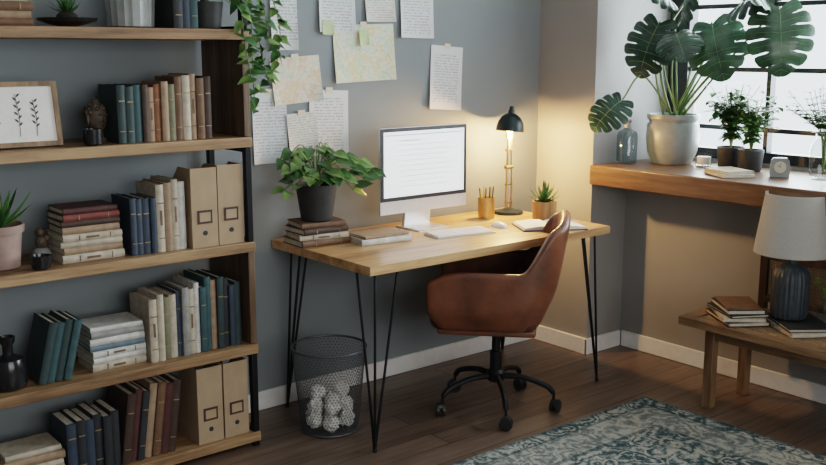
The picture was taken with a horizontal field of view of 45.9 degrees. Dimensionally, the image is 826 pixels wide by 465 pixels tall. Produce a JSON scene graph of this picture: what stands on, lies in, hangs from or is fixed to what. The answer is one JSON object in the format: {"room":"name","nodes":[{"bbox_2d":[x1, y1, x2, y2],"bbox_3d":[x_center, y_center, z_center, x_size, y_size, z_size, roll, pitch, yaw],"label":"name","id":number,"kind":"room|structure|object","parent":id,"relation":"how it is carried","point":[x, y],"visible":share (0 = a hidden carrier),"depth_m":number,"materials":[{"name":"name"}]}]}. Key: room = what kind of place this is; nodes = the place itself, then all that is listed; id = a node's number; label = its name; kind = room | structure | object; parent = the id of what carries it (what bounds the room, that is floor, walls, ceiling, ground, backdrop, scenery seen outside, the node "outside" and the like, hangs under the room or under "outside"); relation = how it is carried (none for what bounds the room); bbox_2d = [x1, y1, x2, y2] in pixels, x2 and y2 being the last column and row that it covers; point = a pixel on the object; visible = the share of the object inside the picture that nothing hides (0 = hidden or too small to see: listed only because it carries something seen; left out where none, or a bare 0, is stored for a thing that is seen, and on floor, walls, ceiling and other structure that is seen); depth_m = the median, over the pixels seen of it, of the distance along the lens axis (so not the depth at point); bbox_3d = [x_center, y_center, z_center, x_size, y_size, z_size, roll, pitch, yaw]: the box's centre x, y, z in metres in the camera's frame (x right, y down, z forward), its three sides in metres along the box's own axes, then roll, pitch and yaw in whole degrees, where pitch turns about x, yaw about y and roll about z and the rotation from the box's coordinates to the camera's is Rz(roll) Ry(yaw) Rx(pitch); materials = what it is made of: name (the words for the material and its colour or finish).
{"room":"home office","nodes":[
{"label":"home office","id":0,"kind":"room"},
{"bbox_2d":[0,0,540,442],"bbox_3d":[-1.029,-0.543,3.827,5.900,2.750,0.160,-9,14,-39],"label":"wall","id":1,"kind":"structure","parent":0,"point":[499,40],"depth_m":4.25,"materials":[{"name":"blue paint"}]},
{"bbox_2d":[252,89,287,164],"bbox_3d":[-0.597,-0.444,4.085,0.165,0.312,0.014,-7,13,-39],"label":"papers","id":2,"kind":"object","parent":1,"relation":"attached to","point":[270,122],"visible":0.89,"depth_m":4.09,"materials":[{"name":"white paper"}]},
{"bbox_2d":[270,0,298,49],"bbox_3d":[-0.535,-0.911,4.049,0.130,0.302,0.014,-9,14,-39],"label":"papers","id":3,"kind":"object","parent":1,"relation":"attached to","point":[288,13],"visible":0.65,"depth_m":4.08,"materials":[{"name":"white paper"}]},
{"bbox_2d":[270,54,323,105],"bbox_3d":[-0.490,-0.649,4.136,0.258,0.216,0.014,-9,14,-39],"label":"map","id":4,"kind":"object","parent":1,"relation":"attached to","point":[299,77],"visible":0.94,"depth_m":4.15,"materials":[{"name":"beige paper"}]},
{"bbox_2d":[286,110,318,155],"bbox_3d":[-0.469,-0.422,4.184,0.160,0.207,0.014,-9,14,-39],"label":"papers","id":5,"kind":"object","parent":1,"relation":"attached to","point":[302,125],"visible":0.78,"depth_m":4.19,"materials":[{"name":"white paper"}]},
{"bbox_2d":[309,87,348,155],"bbox_3d":[-0.366,-0.484,4.270,0.215,0.301,0.014,-9,14,-39],"label":"papers","id":6,"kind":"object","parent":1,"relation":"attached to","point":[331,112],"visible":0.85,"depth_m":4.29,"materials":[{"name":"white paper"}]},
{"bbox_2d":[319,0,355,32],"bbox_3d":[-0.326,-0.997,4.207,0.190,0.262,0.014,-7,13,-39],"label":"papers","id":7,"kind":"object","parent":1,"relation":"attached to","point":[342,12],"visible":1,"depth_m":4.23,"materials":[{"name":"white paper"}]},
{"bbox_2d":[323,20,333,34],"bbox_3d":[-0.363,-0.880,4.190,0.063,0.063,0.006,-9,14,-39],"label":"sticky note","id":8,"kind":"object","parent":7,"relation":"attached to","point":[328,26],"visible":1,"depth_m":4.19,"materials":[{"name":"green paper"}]},
{"bbox_2d":[359,29,369,45],"bbox_3d":[-0.215,-0.863,4.314,0.054,0.072,0.006,-9,14,-39],"label":"sticky note","id":9,"kind":"object","parent":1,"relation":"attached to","point":[364,35],"visible":1,"depth_m":4.32,"materials":[{"name":"green paper"}]},
{"bbox_2d":[333,22,396,83],"bbox_3d":[-0.212,-0.802,4.339,0.344,0.268,0.014,-9,14,-39],"label":"map","id":10,"kind":"object","parent":1,"relation":"attached to","point":[354,62],"visible":1,"depth_m":4.35,"materials":[{"name":"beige paper"}]},
{"bbox_2d":[365,0,395,21],"bbox_3d":[-0.145,-1.029,4.352,0.165,0.172,0.014,-10,14,-38],"label":"papers","id":11,"kind":"object","parent":1,"relation":"attached to","point":[376,10],"visible":1,"depth_m":4.37,"materials":[{"name":"white paper"}]},
{"bbox_2d":[248,336,531,412],"bbox_3d":[-1.296,0.827,3.744,5.024,0.084,0.015,-9,14,-39],"label":"baseboard","id":12,"kind":"structure","parent":1,"relation":"attached to","point":[268,398],"depth_m":4.73,"materials":[{"name":"white paint"}]},
{"bbox_2d":[401,0,433,38],"bbox_3d":[0.021,-1.039,4.488,0.195,0.282,0.014,-7,13,-39],"label":"papers","id":13,"kind":"object","parent":1,"relation":"attached to","point":[417,18],"visible":1,"depth_m":4.51,"materials":[{"name":"white paper"}]},
{"bbox_2d":[430,43,462,109],"bbox_3d":[0.160,-0.742,4.660,0.220,0.320,0.014,-9,14,-39],"label":"papers","id":14,"kind":"object","parent":1,"relation":"attached to","point":[446,61],"visible":1,"depth_m":4.67,"materials":[{"name":"white paper"}]},
{"bbox_2d":[175,338,825,464],"bbox_3d":[0.637,1.231,2.088,5.900,0.100,5.420,-9,14,-39],"label":"floor","id":15,"kind":"structure","parent":0,"point":[411,432],"depth_m":4.25,"materials":[{"name":"brown wood"}]},
{"bbox_2d":[0,0,260,464],"bbox_3d":[-1.222,-0.075,3.408,1.330,1.983,0.335,-9,14,-39],"label":"bookshelf","id":16,"kind":"object","parent":15,"relation":"on","point":[230,101],"visible":0.6,"depth_m":3.56,"materials":[{"name":"brown wood"}]},
{"bbox_2d":[0,334,27,391],"bbox_3d":[-1.363,0.437,3.285,0.115,0.180,0.115,-9,14,-39],"label":"bottle vase","id":17,"kind":"object","parent":16,"relation":"on","point":[13,367],"visible":1,"depth_m":3.25,"materials":[{"name":"ceramic"}]},
{"bbox_2d":[0,188,30,270],"bbox_3d":[-1.375,-0.026,3.242,0.224,0.296,0.209,-9,14,-39],"label":"aloe","id":18,"kind":"object","parent":16,"relation":"on","point":[11,230],"visible":1,"depth_m":3.23,"materials":[{"name":"ceramic"}]},
{"bbox_2d":[0,0,33,25],"bbox_3d":[-1.359,-0.720,3.161,0.203,0.099,0.161,-9,14,-39],"label":"book stack","id":19,"kind":"object","parent":16,"relation":"in","point":[12,12],"visible":0.93,"depth_m":3.13,"materials":[{"name":"brown paper"}]},
{"bbox_2d":[0,81,63,148],"bbox_3d":[-1.322,-0.384,3.186,0.330,0.214,0.051,-9,14,-39],"label":"picture frame","id":20,"kind":"object","parent":16,"relation":"in","point":[29,110],"visible":1,"depth_m":3.23,"materials":[{"name":"brown wood"}]},
{"bbox_2d":[0,432,65,464],"bbox_3d":[-1.347,0.804,3.415,0.211,0.129,0.166,-9,14,-39],"label":"book stack","id":21,"kind":"object","parent":16,"relation":"in","point":[38,449],"visible":1,"depth_m":3.38,"materials":[{"name":"beige paper"}]},
{"bbox_2d":[30,253,50,269],"bbox_3d":[-1.242,0.098,3.256,0.068,0.046,0.068,-9,14,-39],"label":"bowl","id":22,"kind":"object","parent":16,"relation":"on","point":[42,261],"visible":1,"depth_m":3.23,"materials":[{"name":"ceramic"}]},
{"bbox_2d":[32,227,51,254],"bbox_3d":[-1.277,0.042,3.349,0.064,0.121,0.058,-9,14,-39],"label":"figurine","id":23,"kind":"object","parent":16,"relation":"on","point":[41,241],"visible":0.85,"depth_m":3.33,"materials":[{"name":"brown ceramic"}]},
{"bbox_2d":[26,310,81,384],"bbox_3d":[-1.260,0.396,3.407,0.162,0.215,0.172,-9,14,-39],"label":"leaning books","id":24,"kind":"object","parent":16,"relation":"in","point":[54,336],"visible":0.98,"depth_m":3.36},
{"bbox_2d":[36,0,97,26],"bbox_3d":[-1.173,-0.756,3.300,0.200,0.120,0.200,-9,14,-39],"label":"dish","id":25,"kind":"object","parent":16,"relation":"on","point":[66,17],"visible":0.98,"depth_m":3.27,"materials":[{"name":"black ceramic"}]},
{"bbox_2d":[46,200,124,263],"bbox_3d":[-1.159,-0.006,3.435,0.221,0.186,0.168,-9,14,-39],"label":"book stack","id":26,"kind":"object","parent":16,"relation":"in","point":[82,231],"visible":0.97,"depth_m":3.38,"materials":[{"name":"beige paper"}]},
{"bbox_2d":[50,398,120,464],"bbox_3d":[-1.183,0.742,3.528,0.191,0.210,0.176,-9,14,-39],"label":"books","id":27,"kind":"object","parent":16,"relation":"in","point":[88,434],"visible":0.98,"depth_m":3.48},
{"bbox_2d":[83,128,102,145],"bbox_3d":[-1.089,-0.325,3.320,0.064,0.055,0.064,-9,14,-39],"label":"tealight holder","id":28,"kind":"object","parent":16,"relation":"on","point":[92,136],"visible":1,"depth_m":3.30,"materials":[{"name":"black glass"}]},
{"bbox_2d":[82,98,107,142],"bbox_3d":[-1.108,-0.392,3.408,0.089,0.155,0.085,6,12,30],"label":"figurine","id":29,"kind":"object","parent":16,"relation":"on","point":[95,114],"visible":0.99,"depth_m":3.38,"materials":[{"name":"brown stone"}]},
{"bbox_2d":[76,312,146,372],"bbox_3d":[-1.103,0.397,3.557,0.207,0.160,0.163,-9,14,-39],"label":"book stack","id":30,"kind":"object","parent":16,"relation":"in","point":[110,341],"visible":0.92,"depth_m":3.50,"materials":[{"name":"white paper"}]},
{"bbox_2d":[104,0,154,27],"bbox_3d":[-0.998,-0.802,3.436,0.173,0.160,0.173,-9,14,-39],"label":"ribbed planter","id":31,"kind":"object","parent":16,"relation":"on","point":[119,13],"visible":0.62,"depth_m":3.38,"materials":[{"name":"grey ceramic"}]},
{"bbox_2d":[108,373,180,463],"bbox_3d":[-1.015,0.681,3.661,0.246,0.281,0.184,-9,14,-39],"label":"leaning books","id":32,"kind":"object","parent":16,"relation":"in","point":[148,408],"visible":0.87,"depth_m":3.60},
{"bbox_2d":[111,175,186,255],"bbox_3d":[-0.967,-0.069,3.567,0.212,0.260,0.177,-9,14,-39],"label":"books","id":33,"kind":"object","parent":16,"relation":"in","point":[152,219],"visible":0.98,"depth_m":3.51,"materials":[{"name":"paper"}]},
{"bbox_2d":[98,73,211,143],"bbox_3d":[-0.927,-0.454,3.521,0.356,0.235,0.177,-9,14,-39],"label":"books","id":34,"kind":"object","parent":16,"relation":"in","point":[173,106],"visible":1,"depth_m":3.45,"materials":[{"name":"paper"}]},
{"bbox_2d":[153,0,197,27],"bbox_3d":[-0.857,-0.855,3.504,0.097,0.240,0.183,-9,14,-39],"label":"books","id":35,"kind":"object","parent":16,"relation":"in","point":[168,13],"visible":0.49,"depth_m":3.46,"materials":[{"name":"blue paper"}]},
{"bbox_2d":[129,269,241,362],"bbox_3d":[-0.865,0.302,3.721,0.374,0.285,0.188,-9,14,-39],"label":"books","id":36,"kind":"object","parent":16,"relation":"in","point":[198,311],"visible":0.99,"depth_m":3.65,"materials":[{"name":"beige paper"}]},
{"bbox_2d":[173,165,218,248],"bbox_3d":[-0.846,-0.108,3.686,0.105,0.295,0.254,-9,14,-39],"label":"magazine file","id":37,"kind":"object","parent":16,"relation":"in","point":[200,188],"visible":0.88,"depth_m":3.59,"materials":[{"name":"beige cardboard"}]},
{"bbox_2d":[177,362,223,445],"bbox_3d":[-0.853,0.642,3.821,0.105,0.300,0.254,-9,14,-39],"label":"magazine file","id":38,"kind":"object","parent":16,"relation":"in","point":[200,414],"visible":0.91,"depth_m":3.73,"materials":[{"name":"beige cardboard"}]},
{"bbox_2d":[203,161,243,244],"bbox_3d":[-0.762,-0.124,3.753,0.105,0.300,0.254,-9,14,-39],"label":"magazine file","id":39,"kind":"object","parent":16,"relation":"in","point":[229,184],"visible":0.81,"depth_m":3.66,"materials":[{"name":"beige cardboard"}]},
{"bbox_2d":[217,357,248,437],"bbox_3d":[-0.766,0.629,3.890,0.105,0.300,0.254,-9,14,-39],"label":"magazine file","id":40,"kind":"object","parent":16,"relation":"in","point":[234,372],"visible":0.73,"depth_m":3.79,"materials":[{"name":"beige cardboard"}]},
{"bbox_2d":[197,0,292,113],"bbox_3d":[-0.600,-0.741,3.670,0.412,0.582,0.334,-9,14,-39],"label":"pothos","id":41,"kind":"object","parent":16,"relation":"on","point":[209,12],"visible":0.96,"depth_m":3.65,"materials":[{"name":"green plant"}]},
{"bbox_2d":[290,334,366,437],"bbox_3d":[-0.345,0.635,4.025,0.314,0.355,0.314,-6,12,-28],"label":"waste bin","id":42,"kind":"object","parent":15,"relation":"on","point":[329,415],"visible":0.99,"depth_m":3.98,"materials":[{"name":"grey metal"}]},
{"bbox_2d":[272,207,609,452],"bbox_3d":[0.153,0.369,4.392,1.380,0.750,0.700,-9,14,-39],"label":"desk","id":43,"kind":"object","parent":15,"relation":"on","point":[422,250],"visible":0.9,"depth_m":4.04,"materials":[{"name":"brown wood"}]},
{"bbox_2d":[283,216,350,247],"bbox_3d":[-0.404,-0.007,4.090,0.242,0.096,0.191,-6,12,-31],"label":"book stack","id":44,"kind":"object","parent":43,"relation":"on","point":[300,233],"visible":0.99,"depth_m":4.03,"materials":[{"name":"brown paper"}]},
{"bbox_2d":[271,141,386,221],"bbox_3d":[-0.351,-0.222,4.096,0.545,0.323,0.341,-9,14,-39],"label":"pothos","id":45,"kind":"object","parent":44,"relation":"on","point":[316,197],"visible":1,"depth_m":4.00,"materials":[{"name":"plant"}]},
{"bbox_2d":[348,226,411,245],"bbox_3d":[-0.154,0.013,4.144,0.240,0.037,0.185,-6,12,-31],"label":"book stack","id":46,"kind":"object","parent":43,"relation":"on","point":[384,234],"visible":0.92,"depth_m":4.09,"materials":[{"name":"beige paper"}]},
{"bbox_2d":[378,123,466,231],"bbox_3d":[0.043,-0.251,4.413,0.505,0.460,0.170,-9,14,-39],"label":"desktop computer","id":47,"kind":"object","parent":43,"relation":"on","point":[424,167],"visible":1,"depth_m":4.39,"materials":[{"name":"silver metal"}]},
{"bbox_2d":[424,226,495,238],"bbox_3d":[0.207,-0.002,4.287,0.300,0.016,0.120,-6,12,-30],"label":"keyboard","id":48,"kind":"object","parent":43,"relation":"on","point":[474,230],"visible":1,"depth_m":4.27,"materials":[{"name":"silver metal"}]},
{"bbox_2d":[478,185,494,218],"bbox_3d":[0.352,-0.148,4.682,0.082,0.159,0.082,-9,14,-39],"label":"pencil cup","id":49,"kind":"object","parent":43,"relation":"on","point":[486,204],"visible":1,"depth_m":4.66,"materials":[{"name":"gold metal"}]},
{"bbox_2d":[491,221,507,227],"bbox_3d":[0.396,-0.039,4.463,0.060,0.022,0.105,-5,12,-27],"label":"computer mouse","id":50,"kind":"object","parent":43,"relation":"on","point":[497,224],"visible":1,"depth_m":4.44,"materials":[{"name":"white plastic"}]},
{"bbox_2d":[494,106,523,215],"bbox_3d":[0.472,-0.355,4.783,0.148,0.528,0.148,-9,14,-39],"label":"desk lamp","id":51,"kind":"object","parent":43,"relation":"on","point":[510,122],"visible":1,"depth_m":4.76,"materials":[{"name":"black metal"}]},
{"bbox_2d":[525,179,559,220],"bbox_3d":[0.612,-0.158,4.644,0.170,0.191,0.151,1,11,5],"label":"potted succulent","id":52,"kind":"object","parent":43,"relation":"on","point":[543,208],"visible":0.97,"depth_m":4.60,"materials":[{"name":"orange ceramic"}]},
{"bbox_2d":[512,219,587,231],"bbox_3d":[0.623,-0.036,4.455,0.300,0.021,0.200,-2,11,-9],"label":"open notebook","id":53,"kind":"object","parent":43,"relation":"on","point":[529,225],"visible":0.69,"depth_m":4.40,"materials":[{"name":"paper"}]},
{"bbox_2d":[426,209,570,430],"bbox_3d":[0.376,0.339,4.205,0.576,0.875,0.551,2,11,9],"label":"office chair","id":54,"kind":"object","parent":15,"relation":"on","point":[506,294],"visible":0.98,"depth_m":3.96,"materials":[{"name":"leather"}]},
{"bbox_2d":[429,317,536,332],"bbox_3d":[0.316,0.321,4.212,0.450,0.120,0.420,2,11,9],"label":"seat cushion","id":55,"kind":"object","parent":54,"relation":"on","point":[530,326],"depth_m":4.01,"materials":[{"name":"leather"}]},
{"bbox_2d":[451,396,825,464],"bbox_3d":[1.184,1.006,2.988,1.600,0.010,2.400,-9,14,-39],"label":"rug","id":56,"kind":"object","parent":15,"relation":"on","point":[644,430],"visible":1,"depth_m":3.86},
{"bbox_2d":[678,255,825,408],"bbox_3d":[1.751,0.500,3.924,0.450,0.661,1.314,-9,14,-39],"label":"side table","id":57,"kind":"object","parent":15,"relation":"on","point":[769,340],"visible":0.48,"depth_m":4.21,"materials":[{"name":"brown wood"}]},
{"bbox_2d":[706,296,770,326],"bbox_3d":[1.403,0.337,4.215,0.203,0.074,0.262,0,11,-1],"label":"book stack","id":58,"kind":"object","parent":57,"relation":"on","point":[732,311],"visible":1,"depth_m":4.12,"materials":[{"name":"brown paper"}]},
{"bbox_2d":[764,313,825,337],"bbox_3d":[1.617,0.385,4.072,0.212,0.033,0.267,-1,11,-4],"label":"book stack","id":59,"kind":"object","parent":57,"relation":"on","point":[812,326],"visible":0.81,"depth_m":4.00,"materials":[{"name":"black paper"}]},
{"bbox_2d":[753,190,825,320],"bbox_3d":[1.584,0.099,4.065,0.316,0.530,0.316,-9,14,-39],"label":"table lamp","id":60,"kind":"object","parent":59,"relation":"on","point":[792,229],"visible":0.98,"depth_m":3.96,"materials":[{"name":"fabric"}]},
{"bbox_2d":[812,277,825,319],"bbox_3d":[1.745,0.288,4.121,0.113,0.206,0.116,-9,14,-39],"label":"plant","id":61,"kind":"object","parent":57,"relation":"on","point":[822,290],"visible":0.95,"depth_m":4.12,"materials":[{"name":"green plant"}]},
{"bbox_2d":[536,0,825,384],"bbox_3d":[2.646,-0.453,3.341,0.840,2.750,5.260,-9,14,-39],"label":"wall","id":62,"kind":"structure","parent":0,"point":[663,257],"depth_m":4.93,"materials":[{"name":"grey paint"}]},
{"bbox_2d":[533,325,825,403],"bbox_3d":[1.689,0.728,4.278,0.285,0.084,2.923,-9,14,-39],"label":"baseboard","id":63,"kind":"structure","parent":62,"relation":"attached to","point":[795,386],"depth_m":4.90,"materials":[{"name":"white paint"}]},
{"bbox_2d":[589,158,825,208],"bbox_3d":[1.911,-0.138,4.050,0.563,0.098,2.576,-9,14,-39],"label":"window sill","id":64,"kind":"structure","parent":62,"relation":"attached to","point":[689,180],"depth_m":4.41,"materials":[{"name":"brown wood"}]},
{"bbox_2d":[616,119,637,163],"bbox_3d":[1.069,-0.455,4.867,0.102,0.222,0.102,-9,14,-39],"label":"glass bottle","id":65,"kind":"object","parent":64,"relation":"on","point":[628,125],"visible":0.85,"depth_m":4.84,"materials":[{"name":"blue"}]},
{"bbox_2d":[588,0,814,164],"bbox_3d":[1.360,-0.750,4.519,0.575,0.928,0.957,-9,14,-39],"label":"monstera","id":66,"kind":"object","parent":64,"relation":"on","point":[672,138],"visible":1,"depth_m":4.52,"materials":[{"name":"green plant"}]},
{"bbox_2d":[697,154,712,165],"bbox_3d":[1.429,-0.363,4.790,0.080,0.070,0.080,-9,14,-39],"label":"glass candle","id":67,"kind":"object","parent":64,"relation":"on","point":[701,160],"visible":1,"depth_m":4.77,"materials":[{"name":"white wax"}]},
{"bbox_2d":[703,166,755,177],"bbox_3d":[1.436,-0.275,4.430,0.161,0.027,0.200,-2,11,-9],"label":"book stack","id":68,"kind":"object","parent":64,"relation":"on","point":[729,171],"visible":1,"depth_m":4.37,"materials":[{"name":"beige paper"}]},
{"bbox_2d":[701,82,764,167],"bbox_3d":[1.528,-0.517,4.698,0.292,0.407,0.294,2,11,8],"label":"potted herb","id":69,"kind":"object","parent":64,"relation":"on","point":[727,155],"visible":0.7,"depth_m":4.67,"materials":[{"name":"plant"}]},
{"bbox_2d":[720,95,782,171],"bbox_3d":[1.595,-0.464,4.562,0.283,0.352,0.240,1,11,3],"label":"potted herb","id":70,"kind":"object","parent":64,"relation":"on","point":[750,158],"visible":1,"depth_m":4.54,"materials":[{"name":"plant"}]},
{"bbox_2d":[769,157,789,177],"bbox_3d":[1.641,-0.291,4.360,0.084,0.086,0.038,3,11,15],"label":"desk clock","id":71,"kind":"object","parent":64,"relation":"on","point":[779,166],"visible":1,"depth_m":4.35,"materials":[{"name":"grey ceramic"}]},
{"bbox_2d":[785,83,825,180],"bbox_3d":[1.820,-0.442,4.237,0.431,0.427,0.377,-9,14,-39],"label":"vase","id":72,"kind":"object","parent":64,"relation":"on","point":[818,119],"visible":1,"depth_m":4.24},
{"bbox_2d":[666,0,825,168],"bbox_3d":[2.183,-0.957,4.135,0.070,1.446,2.558,-9,14,-39],"label":"window","id":73,"kind":"structure","parent":62,"relation":"in","point":[801,160],"depth_m":4.77,"materials":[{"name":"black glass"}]}
]}

